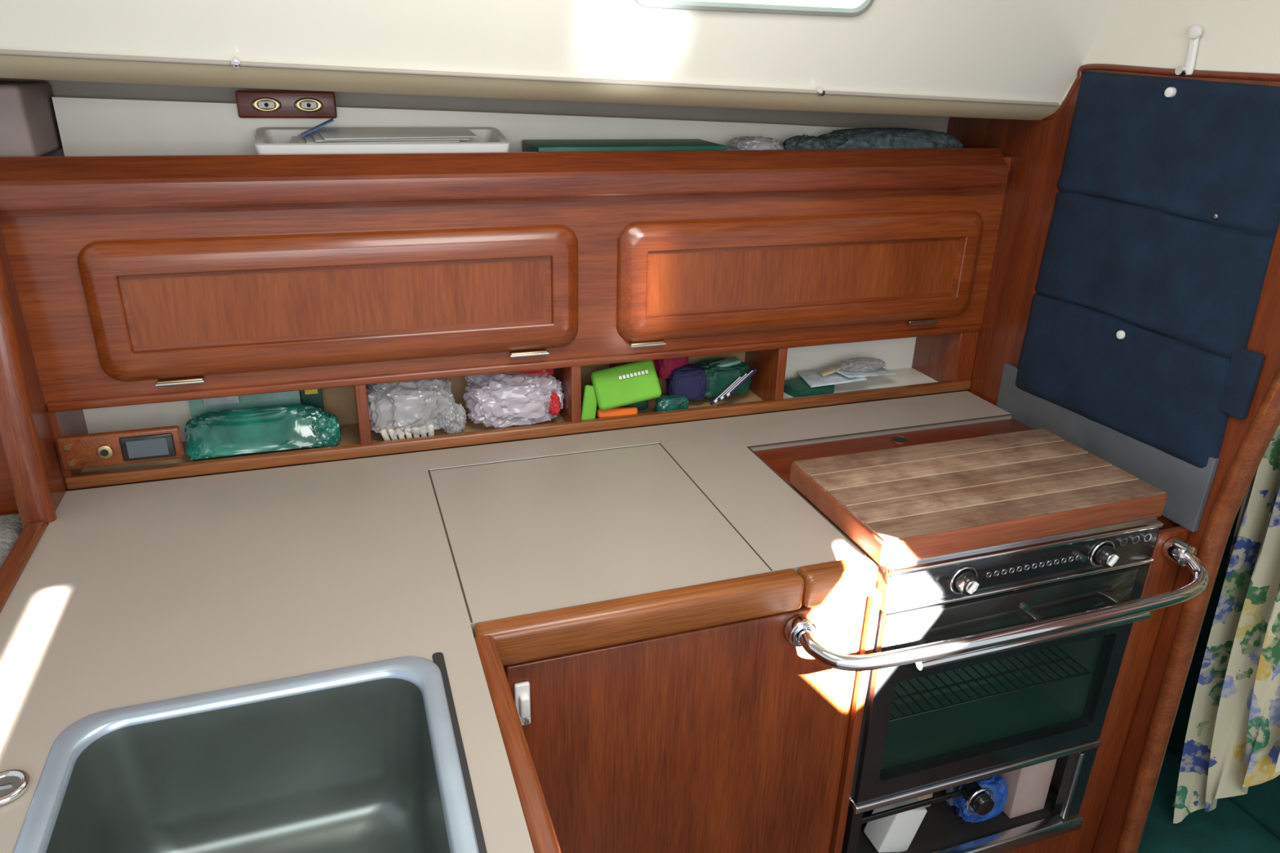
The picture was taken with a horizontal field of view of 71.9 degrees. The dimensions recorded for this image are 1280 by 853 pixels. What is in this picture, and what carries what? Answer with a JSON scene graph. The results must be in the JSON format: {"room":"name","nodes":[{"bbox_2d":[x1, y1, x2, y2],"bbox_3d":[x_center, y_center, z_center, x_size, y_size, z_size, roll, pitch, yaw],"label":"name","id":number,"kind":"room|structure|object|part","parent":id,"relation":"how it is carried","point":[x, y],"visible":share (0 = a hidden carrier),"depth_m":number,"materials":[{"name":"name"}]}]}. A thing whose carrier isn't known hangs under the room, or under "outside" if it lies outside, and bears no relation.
{"room":"ship interior","nodes":[
{"label":"ship interior","id":0,"kind":"room"},
{"bbox_2d":[0,440,18,515],"bbox_3d":[-1.391,0.354,1.451,0.795,1.350,0.040,-6,24,-18],"label":"wall","id":1,"kind":"structure","parent":0,"point":[8,505],"depth_m":1.45,"materials":[{"name":"brown wood"}]},
{"bbox_2d":[0,226,106,511],"bbox_3d":[-1.008,0.254,1.609,0.038,1.430,0.340,-6,24,-18],"label":"wooden trim","id":2,"kind":"structure","parent":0,"point":[50,455],"depth_m":1.39,"materials":[{"name":"brown wood"}]},
{"bbox_2d":[0,251,57,528],"bbox_3d":[-0.952,-0.018,1.355,0.048,0.733,0.106,-6,24,-18],"label":"post","id":3,"kind":"object","parent":2,"relation":"attached to","point":[18,434],"visible":0.62,"depth_m":1.33,"materials":[{"name":"brown wood"}]},
{"bbox_2d":[0,77,949,486],"bbox_3d":[-0.333,0.027,1.946,2.170,1.620,0.085,-6,24,-18],"label":"wall","id":4,"kind":"structure","parent":0,"point":[94,118],"depth_m":1.62,"materials":[{"name":"white paint"}]},
{"bbox_2d":[235,89,337,118],"bbox_3d":[-0.610,-0.556,1.526,0.160,0.044,0.028,-6,24,-18],"label":"outlet panel","id":5,"kind":"object","parent":4,"relation":"in","point":[251,104],"visible":1,"depth_m":1.52,"materials":[{"name":"brown wood"}]},
{"bbox_2d":[257,101,274,108],"bbox_3d":[-0.637,-0.549,1.506,0.026,0.012,0.004,-6,24,-18],"label":"socket","id":6,"kind":"object","parent":5,"relation":"attached to","point":[261,104],"depth_m":1.50,"materials":[{"name":"white plastic"}]},
{"bbox_2d":[301,101,316,108],"bbox_3d":[-0.573,-0.556,1.527,0.026,0.012,0.004,-6,24,-18],"label":"socket","id":7,"kind":"object","parent":5,"relation":"attached to","point":[304,104],"depth_m":1.53,"materials":[{"name":"white plastic"}]},
{"bbox_3d":[-0.155,-0.559,1.737,1.700,0.152,0.045,-6,24,-18],"label":"hull panel","id":8,"kind":"part","parent":4,"relation":"part of","materials":[{"name":"white plastic"}]},
{"bbox_2d":[0,147,1011,412],"bbox_3d":[-0.275,-0.313,1.653,2.170,0.397,0.208,-6,24,-18],"label":"upper cabinet","id":9,"kind":"object","parent":4,"relation":"attached to","point":[139,279],"visible":1,"depth_m":1.55,"materials":[{"name":"brown wood"}]},
{"bbox_2d":[0,80,62,156],"bbox_3d":[-1.124,-0.464,1.328,0.395,0.105,0.185,-6,24,-18],"label":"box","id":10,"kind":"object","parent":9,"relation":"on","point":[28,126],"visible":0.8,"depth_m":1.32,"materials":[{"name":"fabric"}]},
{"bbox_3d":[-0.490,-0.215,1.512,0.799,0.230,0.024,-6,24,-18],"label":"cabinet door","id":11,"kind":"part","parent":9,"relation":"part of","materials":[{"name":"brown wood"}]},
{"bbox_2d":[253,117,510,154],"bbox_3d":[-0.445,-0.492,1.542,0.418,0.085,0.135,-6,24,-18],"label":"paper tray","id":12,"kind":"object","parent":9,"relation":"on","point":[317,139],"visible":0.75,"depth_m":1.51,"materials":[{"name":"white plastic"}]},
{"bbox_3d":[-0.258,-0.426,1.521,2.145,0.085,0.053,-6,24,-18],"label":"crown","id":13,"kind":"part","parent":9,"relation":"part of","materials":[{"name":"brown wood"}]},
{"bbox_2d":[522,138,725,151],"bbox_3d":[-0.031,-0.515,1.687,0.365,0.053,0.135,-6,24,-18],"label":"folder","id":14,"kind":"object","parent":9,"relation":"on","point":[641,144],"visible":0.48,"depth_m":1.65,"materials":[{"name":"green plastic"}]},
{"bbox_3d":[0.347,-0.308,1.787,0.817,0.232,0.024,-6,24,-18],"label":"cabinet door","id":15,"kind":"part","parent":9,"relation":"part of","materials":[{"name":"brown wood"}]},
{"bbox_2d":[726,127,963,150],"bbox_3d":[0.433,-0.577,1.830,0.538,0.078,0.140,-6,24,-18],"label":"plastic bag","id":16,"kind":"object","parent":9,"relation":"on","point":[873,137],"visible":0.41,"depth_m":1.79,"materials":[{"name":"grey plastic"}]},
{"bbox_2d":[0,0,1110,104],"bbox_3d":[0.117,-0.354,0.443,2.170,0.455,1.958,-6,24,-18],"label":"liner","id":17,"kind":"object","parent":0,"point":[1012,50],"visible":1,"depth_m":1.37,"materials":[{"name":"white plastic"}]},
{"bbox_2d":[0,48,1058,106],"bbox_3d":[-0.055,-0.551,1.411,1.825,0.061,0.007,-6,24,-18],"label":"ceiling trim","id":18,"kind":"structure","parent":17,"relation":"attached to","point":[2,51],"depth_m":1.34,"materials":[{"name":"white plastic"}]},
{"bbox_2d":[231,57,240,68],"bbox_3d":[-0.564,-0.507,1.232,0.012,0.015,0.016,-6,24,-18],"label":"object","id":19,"kind":"object","parent":18,"relation":"attached to","point":[235,61],"visible":1,"depth_m":1.23,"materials":[{"name":"silver metal"}]},
{"bbox_2d":[816,87,825,96],"bbox_3d":[0.312,-0.580,1.530,0.012,0.015,0.016,-6,24,-18],"label":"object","id":20,"kind":"object","parent":18,"relation":"attached to","point":[820,91],"visible":1,"depth_m":1.52,"materials":[{"name":"silver metal"}]},
{"bbox_2d":[0,54,1061,119],"bbox_3d":[-0.262,-0.589,1.521,2.170,0.097,0.348,-6,24,-18],"label":"liner lip","id":21,"kind":"object","parent":17,"relation":"attached to","point":[11,66],"visible":1,"depth_m":1.37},
{"bbox_2d":[634,0,874,17],"bbox_3d":[0.188,-0.718,1.355,0.425,0.149,0.066,-6,24,-18],"label":"frame","id":22,"kind":"object","parent":17,"relation":"on","point":[845,8],"visible":1,"depth_m":1.40,"materials":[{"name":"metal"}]},
{"bbox_2d":[1061,0,1279,103],"bbox_3d":[1.004,-0.636,1.197,0.028,0.490,1.300,-6,24,-18],"label":"liner","id":23,"kind":"object","parent":17,"relation":"attached to","point":[1237,35],"visible":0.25,"depth_m":1.45,"materials":[{"name":"white plastic"}]},
{"bbox_2d":[906,70,1279,852],"bbox_3d":[0.946,0.199,1.652,0.030,1.596,1.500,-6,24,-18],"label":"wall","id":24,"kind":"structure","parent":0,"point":[1037,149],"depth_m":1.79,"materials":[{"name":"brown wood"}]},
{"bbox_2d":[995,363,1219,532],"bbox_3d":[0.880,0.022,1.726,0.012,0.140,0.515,-6,24,-18],"label":"plate","id":25,"kind":"object","parent":24,"relation":"attached to","point":[1187,486],"visible":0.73,"depth_m":1.64,"materials":[{"name":"silver metal"}]},
{"bbox_2d":[1015,71,1279,468],"bbox_3d":[0.893,-0.283,1.565,0.028,0.634,0.502,-6,24,-18],"label":"panel","id":26,"kind":"object","parent":24,"relation":"attached to","point":[1165,220],"visible":1,"depth_m":1.53,"materials":[{"name":"fabric"}]},
{"bbox_2d":[1036,63,1279,120],"bbox_3d":[0.938,-0.507,1.395,0.012,0.114,1.190,-6,24,-18],"label":"trim","id":27,"kind":"structure","parent":24,"relation":"attached to","point":[1111,67],"depth_m":1.51,"materials":[{"name":"brown wood"}]},
{"bbox_2d":[1174,25,1202,75],"bbox_3d":[0.898,-0.614,1.441,0.020,0.075,0.022,-6,24,-18],"label":"clip","id":28,"kind":"object","parent":24,"relation":"attached to","point":[1195,31],"visible":1,"depth_m":1.44,"materials":[{"name":"white plastic"}]},
{"bbox_2d":[1115,367,1279,852],"bbox_3d":[1.039,0.346,1.419,0.042,1.513,0.355,-6,24,-18],"label":"trim","id":29,"kind":"structure","parent":24,"relation":"attached to","point":[1265,422],"depth_m":1.56,"materials":[{"name":"brown wood"}]},
{"bbox_2d":[1173,424,1279,823],"bbox_3d":[1.246,0.342,1.481,0.081,1.255,0.900,-6,24,-18],"label":"floral curtain","id":30,"kind":"object","parent":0,"point":[1232,745],"visible":0.88,"depth_m":1.71,"materials":[{"name":"multicoloured fabric"}]},
{"bbox_3d":[0.458,1.231,1.281,4.600,0.040,2.800,-6,24,-18],"label":"floor","id":31,"kind":"structure","parent":0,"visible":0},
{"bbox_2d":[0,513,22,567],"bbox_3d":[-1.169,0.770,1.075,0.695,0.883,1.050,-6,24,-18],"label":"blanket","id":32,"kind":"object","parent":31,"relation":"on","point":[11,525],"visible":0.04,"depth_m":1.39,"materials":[{"name":"white fabric"}]},
{"bbox_2d":[503,587,881,852],"bbox_3d":[-0.195,0.721,1.305,1.197,0.847,1.250,-6,24,-18],"label":"base cabinet","id":33,"kind":"object","parent":31,"relation":"on","point":[732,737],"depth_m":1.34,"materials":[{"name":"brown wood"}]},
{"bbox_2d":[0,391,1012,852],"bbox_3d":[0.088,0.271,1.221,1.850,0.060,1.258,-6,24,-18],"label":"countertop","id":34,"kind":"structure","parent":33,"relation":"on","point":[488,558],"depth_m":1.29,"materials":[{"name":"beige laminate"}]},
{"bbox_2d":[0,768,31,805],"bbox_3d":[-0.640,0.363,0.887,0.047,0.009,0.047,-6,24,-18],"label":"deck fitting","id":35,"kind":"object","parent":34,"relation":"on","point":[14,783],"visible":1,"depth_m":0.89,"materials":[{"name":"silver metal"}]},
{"bbox_2d":[13,652,487,852],"bbox_3d":[-0.371,0.487,0.879,0.418,0.206,0.482,-6,24,-18],"label":"sink","id":36,"kind":"object","parent":34,"relation":"in","point":[367,757],"visible":1,"depth_m":1.04,"materials":[{"name":"silver metal"}]},
{"bbox_2d":[47,331,979,489],"bbox_3d":[-0.125,-0.086,1.814,1.830,0.148,0.176,-6,24,-18],"label":"cubby shelf","id":37,"kind":"object","parent":34,"relation":"on","point":[940,363],"visible":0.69,"depth_m":1.77,"materials":[{"name":"brown wood"}]},
{"bbox_2d":[56,425,184,470],"bbox_3d":[-0.865,0.037,1.473,0.180,0.057,0.026,-6,24,-18],"label":"panel","id":38,"kind":"object","parent":37,"relation":"attached to","point":[78,451],"visible":1,"depth_m":1.47,"materials":[{"name":"brown wood"}]},
{"bbox_2d":[189,388,324,418],"bbox_3d":[-0.718,-0.043,1.661,0.230,0.121,0.026,-6,24,-18],"label":"stack","id":39,"kind":"object","parent":37,"relation":"on","point":[313,397],"visible":0.24,"depth_m":1.66,"materials":[{"name":"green paper"}]},
{"bbox_2d":[184,403,341,461],"bbox_3d":[-0.688,0.011,1.617,0.265,0.094,0.082,-6,24,-18],"label":"plastic package","id":40,"kind":"object","parent":37,"relation":"on","point":[223,433],"visible":0.93,"depth_m":1.59},
{"bbox_2d":[366,377,466,440],"bbox_3d":[-0.435,-0.047,1.700,0.190,0.132,0.110,-6,24,-18],"label":"clear plastic bag","id":41,"kind":"object","parent":37,"relation":"on","point":[422,407],"visible":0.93,"depth_m":1.66,"materials":[{"name":"clear plastic"}]},
{"bbox_2d":[462,368,564,427],"bbox_3d":[-0.252,-0.073,1.761,0.203,0.116,0.117,-6,24,-18],"label":"plastic bag","id":42,"kind":"object","parent":37,"relation":"on","point":[498,400],"visible":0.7,"depth_m":1.73,"materials":[{"name":"clear plastic"}]},
{"bbox_2d":[464,373,490,383],"bbox_3d":[-0.311,-0.108,1.756,0.077,0.046,0.060,-6,24,-18],"label":"print","id":43,"kind":"object","parent":42,"relation":"attached to","point":[479,379],"depth_m":1.73,"materials":[{"name":"grey plastic"}]},
{"bbox_2d":[515,368,554,376],"bbox_3d":[-0.220,-0.118,1.779,0.095,0.046,0.064,-6,24,-18],"label":"print","id":44,"kind":"object","parent":42,"relation":"on","point":[545,372],"depth_m":1.76},
{"bbox_2d":[548,391,560,415],"bbox_3d":[-0.173,-0.049,1.763,0.028,0.046,0.043,-6,24,-18],"label":"print","id":45,"kind":"object","parent":42,"relation":"attached to","point":[554,397],"depth_m":1.75},
{"bbox_3d":[-0.101,-0.002,1.768,1.830,0.023,0.018,-6,24,-18],"label":"rail","id":46,"kind":"part","parent":37,"relation":"part of","materials":[{"name":"brown wood"}]},
{"bbox_2d":[581,360,661,419],"bbox_3d":[-0.042,-0.072,1.792,0.170,0.113,0.054,-6,24,-18],"label":"box","id":47,"kind":"object","parent":37,"relation":"on","point":[617,386],"visible":0.89,"depth_m":1.78,"materials":[{"name":"green plastic"}]},
{"bbox_2d":[581,356,751,417],"bbox_3d":[0.057,-0.112,1.868,0.396,0.144,0.132,-6,24,-18],"label":"supplies","id":48,"kind":"object","parent":37,"relation":"in","point":[685,381],"visible":0.66,"depth_m":1.87,"materials":[{"name":"green plastic"}]},
{"bbox_2d":[710,368,757,404],"bbox_3d":[0.200,-0.085,1.883,0.117,0.064,0.021,-16,28,-35],"label":"bundle","id":49,"kind":"object","parent":37,"relation":"on","point":[736,384],"visible":1,"depth_m":1.88,"materials":[{"name":"blue fabric"}]},
{"bbox_2d":[783,377,834,397],"bbox_3d":[0.374,-0.089,1.992,0.100,0.019,0.080,-12,26,-29],"label":"book","id":50,"kind":"object","parent":37,"relation":"on","point":[799,386],"depth_m":1.97,"materials":[{"name":"green paper"}]},
{"bbox_2d":[783,356,896,397],"bbox_3d":[0.449,-0.120,2.010,0.271,0.065,0.116,-6,24,-18],"label":"pile","id":51,"kind":"object","parent":37,"relation":"on","point":[820,381],"visible":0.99,"depth_m":1.99,"materials":[{"name":"white paper"}]},
{"bbox_3d":[-0.097,0.416,0.871,0.028,0.055,0.662,-6,24,-18],"label":"rail","id":52,"kind":"part","parent":34,"relation":"part of","materials":[{"name":"brown wood"}]},
{"bbox_3d":[0.010,0.265,1.234,0.479,0.057,0.040,-6,24,-18],"label":"rail","id":53,"kind":"part","parent":34,"relation":"part of","materials":[{"name":"brown wood"}]},
{"bbox_3d":[0.295,0.233,1.327,0.122,0.057,0.040,-6,24,-18],"label":"rail","id":54,"kind":"part","parent":34,"relation":"part of","materials":[{"name":"brown wood"}]},
{"bbox_3d":[-0.159,0.380,1.198,0.021,0.070,0.018,-6,24,-18],"label":"door latch","id":55,"kind":"part","parent":33,"relation":"part of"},
{"bbox_2d":[754,418,1189,852],"bbox_3d":[0.576,0.503,1.809,0.633,0.895,0.473,-6,24,-18],"label":"surround","id":56,"kind":"object","parent":31,"relation":"on","point":[1161,575],"visible":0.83,"depth_m":1.72,"materials":[{"name":"brown wood"}]},
{"bbox_2d":[799,492,1163,852],"bbox_3d":[0.587,0.459,1.655,0.542,0.698,0.332,-6,24,-18],"label":"stove","id":57,"kind":"object","parent":56,"relation":"in","point":[993,749],"visible":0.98,"depth_m":1.58,"materials":[{"name":"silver metal"}]},
{"bbox_3d":[0.372,0.742,1.564,0.020,0.184,0.016,-6,24,-18],"label":"drawer","id":58,"kind":"part","parent":57,"relation":"part of","materials":[{"name":"black metal"}]},
{"bbox_3d":[0.489,0.690,1.600,0.230,0.012,0.006,-6,24,-18],"label":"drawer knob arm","id":59,"kind":"part","parent":57,"relation":"part of","materials":[{"name":"silver metal"}]},
{"bbox_3d":[0.513,0.246,1.382,0.038,0.038,0.022,-6,24,-18],"label":"knob","id":60,"kind":"part","parent":57,"relation":"part of","materials":[{"name":"silver metal"}]},
{"bbox_3d":[0.620,0.628,1.604,0.538,0.015,0.022,-6,24,-18],"label":"trim door","id":61,"kind":"part","parent":57,"relation":"part of","materials":[{"name":"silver metal"}]},
{"bbox_3d":[0.620,0.683,1.623,0.038,0.038,0.050,-6,24,-18],"label":"drawer knob","id":62,"kind":"part","parent":57,"relation":"part of","materials":[{"name":"black ceramic"}]},
{"bbox_2d":[789,428,1167,566],"bbox_3d":[0.575,0.107,1.525,0.555,0.046,0.294,-6,24,-18],"label":"board","id":63,"kind":"object","parent":57,"relation":"on","point":[917,502],"visible":1,"depth_m":1.47,"materials":[{"name":"brown wood"}]},
{"bbox_2d":[851,564,1150,804],"bbox_3d":[0.601,0.414,1.590,0.530,0.386,0.244,-6,24,-18],"label":"oven","id":64,"kind":"object","parent":57,"relation":"in","point":[929,726],"depth_m":1.58,"materials":[{"name":"glass"}]},
{"bbox_3d":[0.619,0.811,1.677,0.542,0.032,0.024,-6,24,-18],"label":"drawer rail","id":65,"kind":"part","parent":57,"relation":"part of","materials":[{"name":"silver metal"}]},
{"bbox_3d":[0.631,0.299,1.459,0.478,0.062,0.004,-6,24,-18],"label":"door glass","id":66,"kind":"part","parent":57,"relation":"part of","materials":[{"name":"black glass"}]},
{"bbox_3d":[0.630,0.257,1.449,0.538,0.007,0.020,-6,24,-18],"label":"trim","id":67,"kind":"part","parent":57,"relation":"part of","materials":[{"name":"silver metal"}]},
{"bbox_3d":[0.627,0.220,1.446,0.538,0.066,0.034,-6,24,-18],"label":"control panel","id":68,"kind":"part","parent":57,"relation":"part of","materials":[{"name":"black metal"}]},
{"bbox_2d":[883,516,1157,568],"bbox_3d":[0.585,0.134,1.544,0.538,0.014,0.278,-6,24,-18],"label":"cooktop","id":69,"kind":"object","parent":57,"relation":"in","point":[1104,535],"depth_m":1.42,"materials":[{"name":"silver metal"}]},
{"bbox_3d":[0.631,0.193,1.423,0.538,0.008,0.018,-6,24,-18],"label":"trim","id":70,"kind":"part","parent":57,"relation":"part of","materials":[{"name":"silver metal"}]},
{"bbox_3d":[0.848,0.689,1.720,0.050,0.184,0.016,-6,24,-18],"label":"drawer","id":71,"kind":"part","parent":57,"relation":"part of","materials":[{"name":"silver metal"}]},
{"bbox_3d":[0.777,0.216,1.469,0.038,0.038,0.022,-6,24,-18],"label":"knob","id":72,"kind":"part","parent":57,"relation":"part of","materials":[{"name":"silver metal"}]},
{"bbox_2d":[784,537,1208,671],"bbox_3d":[0.597,0.278,1.383,0.773,0.059,0.112,-6,24,-18],"label":"grab bar","id":73,"kind":"object","parent":56,"relation":"attached to","point":[800,630],"visible":1,"depth_m":1.32,"materials":[{"name":"silver metal"}]},
{"bbox_2d":[1137,505,1279,852],"bbox_3d":[1.257,0.428,1.637,0.460,1.198,1.300,-6,24,-18],"label":"settee","id":74,"kind":"object","parent":31,"relation":"on","point":[1249,823],"visible":0.02,"depth_m":1.91,"materials":[{"name":"fabric"}]},
{"bbox_2d":[1137,747,1279,852],"bbox_3d":[1.243,0.934,1.851,0.460,0.098,1.300,-6,24,-18],"label":"seat cushion","id":75,"kind":"object","parent":74,"relation":"on","point":[1230,827],"depth_m":1.89,"materials":[{"name":"teal fabric"}]}
]}

